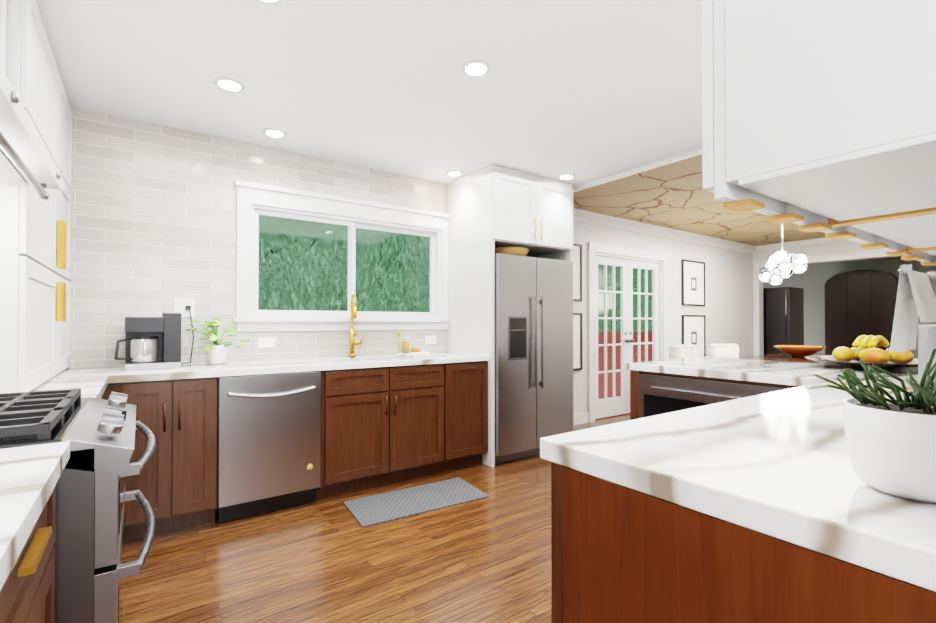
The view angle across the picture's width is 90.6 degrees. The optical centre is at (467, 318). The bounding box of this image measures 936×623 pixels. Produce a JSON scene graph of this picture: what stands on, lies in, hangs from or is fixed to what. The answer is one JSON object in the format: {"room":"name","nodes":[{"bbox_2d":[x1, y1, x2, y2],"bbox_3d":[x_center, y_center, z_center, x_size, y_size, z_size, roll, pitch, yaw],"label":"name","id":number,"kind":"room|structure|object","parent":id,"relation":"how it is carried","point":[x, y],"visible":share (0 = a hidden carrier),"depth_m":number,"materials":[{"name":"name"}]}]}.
{"room":"kitchen","nodes":[
{"label":"kitchen","id":0,"kind":"room"},
{"bbox_2d":[123,413,629,622],"bbox_3d":[4.800,1.261,3.984,16.000,0.050,7.100,0,-1,-35],"label":"floor","id":1,"kind":"structure","parent":0,"point":[331,559],"depth_m":2.31,"materials":[{"name":"brown wood"}]},
{"bbox_2d":[0,485,55,622],"bbox_3d":[-0.935,0.764,0.513,0.614,0.880,0.945,0,-1,-35],"label":"base cabinet","id":2,"kind":"object","parent":1,"relation":"on","point":[27,595],"depth_m":0.84,"materials":[{"name":"brown wood"}]},
{"bbox_2d":[0,441,69,590],"bbox_3d":[-0.811,0.303,0.359,0.639,0.040,1.346,0,-1,-35],"label":"countertop","id":3,"kind":"structure","parent":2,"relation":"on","point":[30,475],"depth_m":0.79,"materials":[{"name":"stone"}]},
{"bbox_2d":[0,389,155,622],"bbox_3d":[-1.345,0.720,1.271,0.807,0.941,0.756,0,-1,-35],"label":"range","id":4,"kind":"object","parent":1,"relation":"on","point":[93,569],"visible":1,"depth_m":1.14,"materials":[{"name":"silver metal"}]},
{"bbox_2d":[140,377,216,537],"bbox_3d":[-1.837,0.786,2.850,0.447,0.880,0.646,0,-1,-35],"label":"base cabinet","id":5,"kind":"object","parent":1,"relation":"on","point":[178,481],"depth_m":2.61,"materials":[{"name":"brown wood"}]},
{"bbox_2d":[29,372,119,398],"bbox_3d":[-1.873,0.316,1.878,0.660,0.040,0.828,0,-1,-35],"label":"countertop","id":6,"kind":"structure","parent":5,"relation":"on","point":[91,384],"depth_m":2.16,"materials":[{"name":"stone"}]},
{"bbox_2d":[217,371,320,522],"bbox_3d":[-1.391,0.788,3.130,0.600,0.874,0.671,0,-1,-35],"label":"dishwasher","id":7,"kind":"object","parent":1,"relation":"on","point":[268,442],"visible":1,"depth_m":2.87,"materials":[{"name":"silver metal"}]},
{"bbox_2d":[316,363,455,499],"bbox_3d":[-0.737,0.793,3.627,1.035,0.880,0.646,0,-1,-35],"label":"base cabinet","id":8,"kind":"object","parent":1,"relation":"on","point":[379,426],"depth_m":3.34,"materials":[{"name":"brown wood"}]},
{"bbox_2d":[55,352,488,382],"bbox_3d":[-1.297,0.419,3.224,3.157,0.220,0.653,0,-1,-35],"label":"countertop","id":9,"kind":"structure","parent":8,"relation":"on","point":[252,367],"depth_m":3.04,"materials":[{"name":"stone"}]},
{"bbox_2d":[0,0,63,393],"bbox_3d":[-2.048,-0.503,1.930,0.422,1.596,0.810,0,-1,-35],"label":"upper cabinet","id":10,"kind":"object","parent":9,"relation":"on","point":[35,269],"depth_m":1.85,"materials":[{"name":"white wood"}]},
{"bbox_2d":[114,306,193,369],"bbox_3d":[-1.961,0.108,2.927,0.421,0.394,0.361,0,-1,-35],"label":"coffee maker","id":11,"kind":"object","parent":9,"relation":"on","point":[153,343],"visible":1,"depth_m":2.81,"materials":[{"name":"silver metal"}]},
{"bbox_2d":[186,317,250,363],"bbox_3d":[-1.674,0.149,3.116,0.397,0.315,0.293,0,-1,-35],"label":"pothos plant","id":12,"kind":"object","parent":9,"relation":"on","point":[216,353],"visible":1,"depth_m":3.09,"materials":[{"name":"green plant"}]},
{"bbox_2d":[348,294,364,356],"bbox_3d":[-0.889,0.059,3.756,0.135,0.508,0.139,0,-1,-35],"label":"faucet","id":13,"kind":"object","parent":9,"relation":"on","point":[353,313],"visible":1,"depth_m":3.75,"materials":[{"name":"gold metal"}]},
{"bbox_2d":[395,331,429,354],"bbox_3d":[-0.489,0.213,4.111,0.301,0.207,0.100,0,-1,-35],"label":"soap tray","id":14,"kind":"object","parent":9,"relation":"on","point":[406,348],"visible":1,"depth_m":4.05,"materials":[{"name":"white ceramic"}]},
{"bbox_2d":[343,477,489,527],"bbox_3d":[-0.342,1.223,3.133,0.917,0.008,0.442,0,-1,-32],"label":"rug","id":15,"kind":"object","parent":1,"relation":"on","point":[372,510],"visible":1,"depth_m":3.08,"materials":[{"name":"grey fabric"}]},
{"bbox_2d":[456,361,487,468],"bbox_3d":[-0.218,0.796,3.995,0.500,0.880,0.646,0,-1,-35],"label":"base cabinet","id":16,"kind":"object","parent":1,"relation":"on","point":[471,377],"depth_m":3.79,"materials":[{"name":"brown wood"}]},
{"bbox_2d":[447,165,572,466],"bbox_3d":[0.415,-0.019,4.392,0.982,2.518,0.740,0,-1,-35],"label":"surround","id":17,"kind":"object","parent":1,"relation":"on","point":[490,208],"visible":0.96,"depth_m":4.08,"materials":[{"name":"white wood"}]},
{"bbox_2d":[495,253,572,463],"bbox_3d":[0.433,0.352,4.366,0.910,1.775,0.765,0,-1,-35],"label":"fridge","id":18,"kind":"object","parent":1,"relation":"on","point":[533,350],"visible":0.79,"depth_m":4.04,"materials":[{"name":"silver metal"}]},
{"bbox_2d":[495,247,528,255],"bbox_3d":[0.360,-0.584,4.253,0.410,0.080,0.410,0,-1,-35],"label":"basket","id":19,"kind":"object","parent":18,"relation":"on","point":[520,251],"visible":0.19,"depth_m":4.08,"materials":[{"name":"brown wicker"}]},
{"bbox_2d":[669,344,696,358],"bbox_3d":[2.864,0.798,5.919,0.540,0.910,0.548,0,-1,-35],"label":"dining chair","id":20,"kind":"object","parent":1,"relation":"on","point":[677,351],"visible":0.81,"depth_m":6.10,"materials":[{"name":"beige fabric"}]},
{"bbox_2d":[630,370,798,419],"bbox_3d":[1.779,0.792,2.923,0.764,0.868,1.209,0,-1,-35],"label":"base cabinet","id":21,"kind":"object","parent":1,"relation":"on","point":[651,393],"depth_m":2.90,"materials":[{"name":"brown wood"}]},
{"bbox_2d":[627,357,856,384],"bbox_3d":[1.851,0.332,3.046,1.018,0.050,1.159,0,-1,-35],"label":"countertop","id":22,"kind":"structure","parent":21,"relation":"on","point":[760,371],"depth_m":2.87,"materials":[{"name":"stone"}]},
{"bbox_2d":[804,335,917,369],"bbox_3d":[2.453,0.203,2.811,0.670,0.203,0.670,0,-1,-35],"label":"fruit platter","id":23,"kind":"object","parent":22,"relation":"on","point":[865,350],"visible":0.94,"depth_m":2.72,"materials":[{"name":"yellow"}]},
{"bbox_2d":[708,343,738,357],"bbox_3d":[3.525,0.801,6.191,0.543,0.910,0.549,0,-1,-35],"label":"dining chair","id":24,"kind":"object","parent":1,"relation":"on","point":[723,350],"visible":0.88,"depth_m":6.34,"materials":[{"name":"beige fabric"}]},
{"bbox_2d":[551,462,935,622],"bbox_3d":[1.208,0.777,1.383,1.996,0.868,0.687,0,-1,-35],"label":"base cabinet","id":25,"kind":"object","parent":1,"relation":"on","point":[621,554],"depth_m":0.82,"materials":[{"name":"brown wood"}]},
{"bbox_2d":[540,367,935,591],"bbox_3d":[1.846,0.321,1.863,3.585,0.050,0.733,0,-1,-35],"label":"countertop","id":26,"kind":"structure","parent":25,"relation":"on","point":[777,464],"depth_m":0.89,"materials":[{"name":"stone"}]},
{"bbox_2d":[814,349,935,503],"bbox_3d":[0.734,0.168,0.780,0.216,0.236,0.231,0,-1,-35],"label":"planter pot","id":27,"kind":"object","parent":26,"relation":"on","point":[891,443],"visible":1,"depth_m":0.73,"materials":[{"name":"white ceramic"}]},
{"bbox_2d":[917,325,935,388],"bbox_3d":[2.117,0.161,1.900,0.400,0.269,0.380,0,-1,-35],"label":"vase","id":28,"kind":"object","parent":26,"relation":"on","point":[926,335],"visible":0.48,"depth_m":1.90,"materials":[{"name":"white ceramic"}]},
{"bbox_2d":[763,287,803,354],"bbox_3d":[5.344,0.376,8.419,0.600,1.800,1.100,0,-1,-35],"label":"tall cabinet","id":29,"kind":"object","parent":1,"relation":"on","point":[783,314],"visible":0.32,"depth_m":7.97,"materials":[{"name":"black"}]},
{"bbox_2d":[735,353,838,364],"bbox_3d":[4.308,0.869,5.722,2.300,0.765,1.200,0,-1,-35],"label":"dining table","id":30,"kind":"object","parent":1,"relation":"on","point":[780,357],"depth_m":5.59,"materials":[{"name":"brown wood"}]},
{"bbox_2d":[773,345,825,357],"bbox_3d":[4.111,0.416,5.746,0.540,0.140,0.540,0,-1,-35],"label":"bowl","id":31,"kind":"object","parent":30,"relation":"on","point":[798,351],"visible":0.98,"depth_m":5.63,"materials":[{"name":"brown wood"}]},
{"bbox_2d":[825,270,898,352],"bbox_3d":[8.454,0.130,9.948,0.354,2.320,1.200,0,-1,-35],"label":"arched doorway","id":32,"kind":"object","parent":1,"relation":"on","point":[858,303],"visible":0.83,"depth_m":9.86,"materials":[{"name":"black wood"}]},
{"bbox_2d":[88,221,753,414],"bbox_3d":[1.055,-0.011,5.395,9.800,2.520,0.150,0,-1,-35],"label":"wall","id":33,"kind":"structure","parent":0,"point":[727,309],"depth_m":6.99,"materials":[{"name":"white paint"}]},
{"bbox_2d":[60,89,71,371],"bbox_3d":[-2.442,-0.498,2.488,0.422,1.596,0.556,0,-1,-35],"label":"upper cabinet","id":34,"kind":"object","parent":33,"relation":"attached to","point":[65,265],"depth_m":2.70,"materials":[{"name":"white wood"}]},
{"bbox_2d":[68,107,446,367],"bbox_3d":[-1.325,-0.487,3.618,2.758,1.599,0.008,0,-1,-35],"label":"wall tile","id":35,"kind":"structure","parent":33,"relation":"attached to","point":[153,220],"depth_m":3.16,"materials":[{"name":"white tile"}]},
{"bbox_2d":[174,299,194,316],"bbox_3d":[-1.940,-0.072,3.170,0.120,0.120,0.008,0,-1,-35],"label":"electrical outlet","id":36,"kind":"object","parent":35,"relation":"attached to","point":[180,305],"visible":0.89,"depth_m":3.17,"materials":[{"name":"white plastic"}]},
{"bbox_2d":[258,337,275,347],"bbox_3d":[-1.507,0.181,3.474,0.120,0.075,0.008,0,-1,-35],"label":"electrical outlet plate","id":37,"kind":"object","parent":35,"relation":"attached to","point":[263,342],"visible":1,"depth_m":3.47,"materials":[{"name":"white plastic"}]},
{"bbox_2d":[425,336,435,343],"bbox_3d":[-0.348,0.199,4.293,0.120,0.075,0.008,0,-1,-35],"label":"electrical outlet plate","id":38,"kind":"object","parent":35,"relation":"attached to","point":[430,339],"visible":1,"depth_m":4.29,"materials":[{"name":"white plastic"}]},
{"bbox_2d":[233,180,449,330],"bbox_3d":[-0.967,-0.445,3.907,1.835,1.090,0.170,0,-1,-35],"label":"window","id":39,"kind":"structure","parent":33,"relation":"in","point":[255,201],"depth_m":3.77,"materials":[{"name":"white paint"}]},
{"bbox_2d":[572,244,581,300],"bbox_3d":[1.091,-0.537,5.314,0.620,0.670,0.028,0,-1,-35],"label":"picture frame","id":40,"kind":"object","parent":33,"relation":"attached to","point":[577,269],"visible":0.29,"depth_m":5.45,"materials":[{"name":"black"}]},
{"bbox_2d":[573,313,581,370],"bbox_3d":[1.091,0.273,5.306,0.620,0.670,0.028,0,-1,-35],"label":"picture frame","id":41,"kind":"object","parent":33,"relation":"attached to","point":[577,341],"visible":0.29,"depth_m":5.44,"materials":[{"name":"black"}]},
{"bbox_2d":[573,412,588,424],"bbox_3d":[2.793,1.199,6.511,5.320,0.120,0.014,0,-1,-35],"label":"baseboard","id":42,"kind":"structure","parent":33,"relation":"attached to","point":[581,418],"depth_m":5.48,"materials":[{"name":"white paint"}]},
{"bbox_2d":[595,255,658,418],"bbox_3d":[2.104,0.234,6.074,1.400,2.018,0.090,0,-1,-35],"label":"french door","id":43,"kind":"structure","parent":33,"relation":"in","point":[614,405],"depth_m":6.04,"materials":[{"name":"white paint"}]},
{"bbox_2d":[588,242,667,422],"bbox_3d":[2.093,0.170,6.090,1.660,2.170,0.150,0,-1,-35],"label":"door frame","id":44,"kind":"structure","parent":33,"relation":"attached to","point":[614,251],"depth_m":5.83,"materials":[{"name":"white paint"}]},
{"bbox_2d":[573,148,701,192],"bbox_3d":[1.742,-1.273,3.578,0.050,0.029,3.450,0,-1,-35],"label":"crown molding","id":45,"kind":"structure","parent":33,"relation":"attached to","point":[693,153],"depth_m":3.93,"materials":[{"name":"white paint"}]},
{"bbox_2d":[573,208,755,253],"bbox_3d":[2.845,-1.195,6.537,5.270,0.129,0.069,0,-1,-35],"label":"crown molding","id":46,"kind":"structure","parent":33,"relation":"attached to","point":[592,218],"depth_m":6.30,"materials":[{"name":"white paint"}]},
{"bbox_2d":[681,259,704,305],"bbox_3d":[3.377,-0.522,6.931,0.620,0.670,0.028,0,-1,-35],"label":"picture frame","id":47,"kind":"object","parent":33,"relation":"attached to","point":[692,283],"visible":1,"depth_m":6.91,"materials":[{"name":"black"}]},
{"bbox_2d":[682,315,705,356],"bbox_3d":[3.377,0.288,6.923,0.620,0.670,0.028,0,-1,-35],"label":"picture frame","id":48,"kind":"object","parent":33,"relation":"attached to","point":[693,329],"visible":0.69,"depth_m":6.95,"materials":[{"name":"black"}]},
{"bbox_2d":[36,0,900,269],"bbox_3d":[3.771,-1.324,5.117,13.900,0.100,7.100,0,-1,-35],"label":"ceiling","id":49,"kind":"structure","parent":0,"point":[585,91],"depth_m":2.57,"materials":[{"name":"white paint"}]},
{"bbox_2d":[214,77,243,91],"bbox_3d":[-1.322,-1.292,2.567,0.150,0.008,0.150,0,-1,-35],"label":"recessed light","id":50,"kind":"object","parent":49,"relation":"in","point":[228,84],"visible":1,"depth_m":2.55,"materials":[{"name":"white paint"}]},
{"bbox_2d":[256,0,283,4],"bbox_3d":[-0.808,-1.299,1.841,0.150,0.008,0.150,0,-1,-35],"label":"recessed light","id":51,"kind":"object","parent":49,"relation":"in","point":[272,2],"visible":1,"depth_m":1.90,"materials":[{"name":"white paint"}]},
{"bbox_2d":[263,128,285,137],"bbox_3d":[-1.346,-1.286,3.224,0.150,0.008,0.150,0,-1,-35],"label":"recessed light","id":52,"kind":"object","parent":49,"relation":"in","point":[273,133],"visible":0.96,"depth_m":3.21,"materials":[{"name":"white paint"}]},
{"bbox_2d":[446,170,462,175],"bbox_3d":[-0.121,-1.278,4.090,0.150,0.008,0.150,0,-1,-35],"label":"recessed light","id":53,"kind":"object","parent":49,"relation":"in","point":[454,173],"visible":0.96,"depth_m":4.08,"materials":[{"name":"white paint"}]},
{"bbox_2d":[462,60,489,76],"bbox_3d":[0.042,-1.294,2.405,0.150,0.008,0.150,0,-1,-35],"label":"recessed light","id":54,"kind":"object","parent":49,"relation":"in","point":[476,68],"visible":1,"depth_m":2.39,"materials":[{"name":"white paint"}]},
{"bbox_2d":[558,174,574,179],"bbox_3d":[0.892,-1.277,4.182,0.150,0.008,0.150,0,-1,-35],"label":"recessed light","id":55,"kind":"object","parent":49,"relation":"in","point":[566,176],"visible":0.94,"depth_m":4.16,"materials":[{"name":"white paint"}]},
{"bbox_2d":[759,224,807,284],"bbox_3d":[3.901,-0.838,5.719,0.501,0.860,0.535,0,-1,-35],"label":"chandelier","id":56,"kind":"object","parent":49,"relation":"hanging from","point":[780,264],"visible":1,"depth_m":5.58,"materials":[{"name":"white glass"}]},
{"bbox_2d":[753,241,895,354],"bbox_3d":[6.085,0.000,6.638,0.150,2.520,3.630,0,-1,-35],"label":"wall","id":57,"kind":"structure","parent":0,"point":[827,249],"depth_m":7.46,"materials":[{"name":"white paint"}]},
{"bbox_2d":[756,237,850,251],"bbox_3d":[5.987,-1.215,6.580,0.049,0.089,3.450,0,-1,-35],"label":"crown molding","id":58,"kind":"structure","parent":57,"relation":"attached to","point":[824,240],"depth_m":7.47,"materials":[{"name":"white paint"}]},
{"bbox_2d":[753,250,887,355],"bbox_3d":[5.933,0.136,6.704,0.019,2.250,3.315,0,-1,-35],"label":"trim","id":59,"kind":"structure","parent":57,"relation":"attached to","point":[846,256],"depth_m":7.94,"materials":[{"name":"white paint"}]},
{"bbox_2d":[763,259,935,357],"bbox_3d":[9.239,0.024,9.279,0.150,2.520,6.600,0,-1,-35],"label":"wall","id":60,"kind":"structure","parent":0,"point":[811,280],"depth_m":10.69,"materials":[{"name":"grey paint"}]},
{"bbox_3d":[-1.316,-0.057,0.392,0.150,2.520,5.280,0,-1,-35],"label":"wall","id":61,"kind":"structure","parent":0,"visible":0},
{"bbox_2d":[0,0,6,73],"bbox_3d":[-1.549,-0.949,1.182,0.367,0.718,0.985,0,-1,-35],"label":"upper cabinet","id":62,"kind":"object","parent":61,"relation":"attached to","point":[3,11],"visible":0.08,"depth_m":1.65,"materials":[{"name":"white wood"}]},
{"bbox_2d":[0,65,61,199],"bbox_3d":[-1.473,-0.511,1.216,0.534,0.154,0.960,0,-1,-35],"label":"range hood","id":63,"kind":"object","parent":62,"relation":"attached to","point":[25,159],"visible":1,"depth_m":1.34,"materials":[{"name":"white metal"}]},
{"label":"outside","id":64,"kind":"structure","parent":0,"visible":0},
{"bbox_2d":[258,215,651,398],"bbox_3d":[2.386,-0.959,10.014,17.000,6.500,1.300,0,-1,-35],"label":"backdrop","id":65,"kind":"structure","parent":64,"point":[308,250],"depth_m":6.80,"materials":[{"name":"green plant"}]},
{"bbox_3d":[3.238,-0.040,2.309,9.800,2.520,0.150,0,-1,-35],"label":"wall","id":66,"kind":"structure","parent":0,"visible":0},
{"bbox_2d":[702,0,935,215],"bbox_3d":[0.604,-0.769,0.748,0.257,1.085,0.328,0,-1,-35],"label":"upper cabinet","id":67,"kind":"object","parent":66,"relation":"attached to","point":[818,115],"depth_m":0.69,"materials":[{"name":"white wood"}]},
{"bbox_2d":[766,188,935,231],"bbox_3d":[0.797,-0.768,0.884,0.240,1.085,0.328,0,-1,-35],"label":"upper cabinet","id":68,"kind":"object","parent":66,"relation":"attached to","point":[918,203],"depth_m":0.92,"materials":[{"name":"white wood"}]},
{"bbox_2d":[810,212,935,243],"bbox_3d":[1.027,-0.766,1.047,0.325,1.085,0.328,0,-1,-35],"label":"upper cabinet","id":69,"kind":"object","parent":66,"relation":"attached to","point":[905,226],"depth_m":1.09,"materials":[{"name":"white wood"}]},
{"bbox_2d":[860,236,935,251],"bbox_3d":[1.292,-0.764,1.234,0.325,1.085,0.328,0,-1,-35],"label":"upper cabinet","id":70,"kind":"object","parent":66,"relation":"attached to","point":[912,243],"depth_m":1.31,"materials":[{"name":"white wood"}]},
{"bbox_2d":[886,248,935,259],"bbox_3d":[1.558,-0.763,1.422,0.325,1.085,0.328,0,-1,-35],"label":"upper cabinet","id":71,"kind":"object","parent":66,"relation":"attached to","point":[931,255],"depth_m":1.45,"materials":[{"name":"white"}]},
{"bbox_2d":[889,264,935,352],"bbox_3d":[1.651,-0.028,1.707,0.433,0.306,0.105,0,-1,-35],"label":"hanging towel","id":72,"kind":"object","parent":71,"relation":"hanging from","point":[916,297],"visible":1,"depth_m":1.70,"materials":[{"name":"white fabric"}]},
{"bbox_2d":[917,260,935,265],"bbox_3d":[1.823,-0.761,1.610,0.325,1.085,0.328,0,-1,-35],"label":"upper cabinet","id":73,"kind":"object","parent":66,"relation":"attached to","point":[928,262],"depth_m":1.60,"materials":[{"name":"white wood"}]}
]}

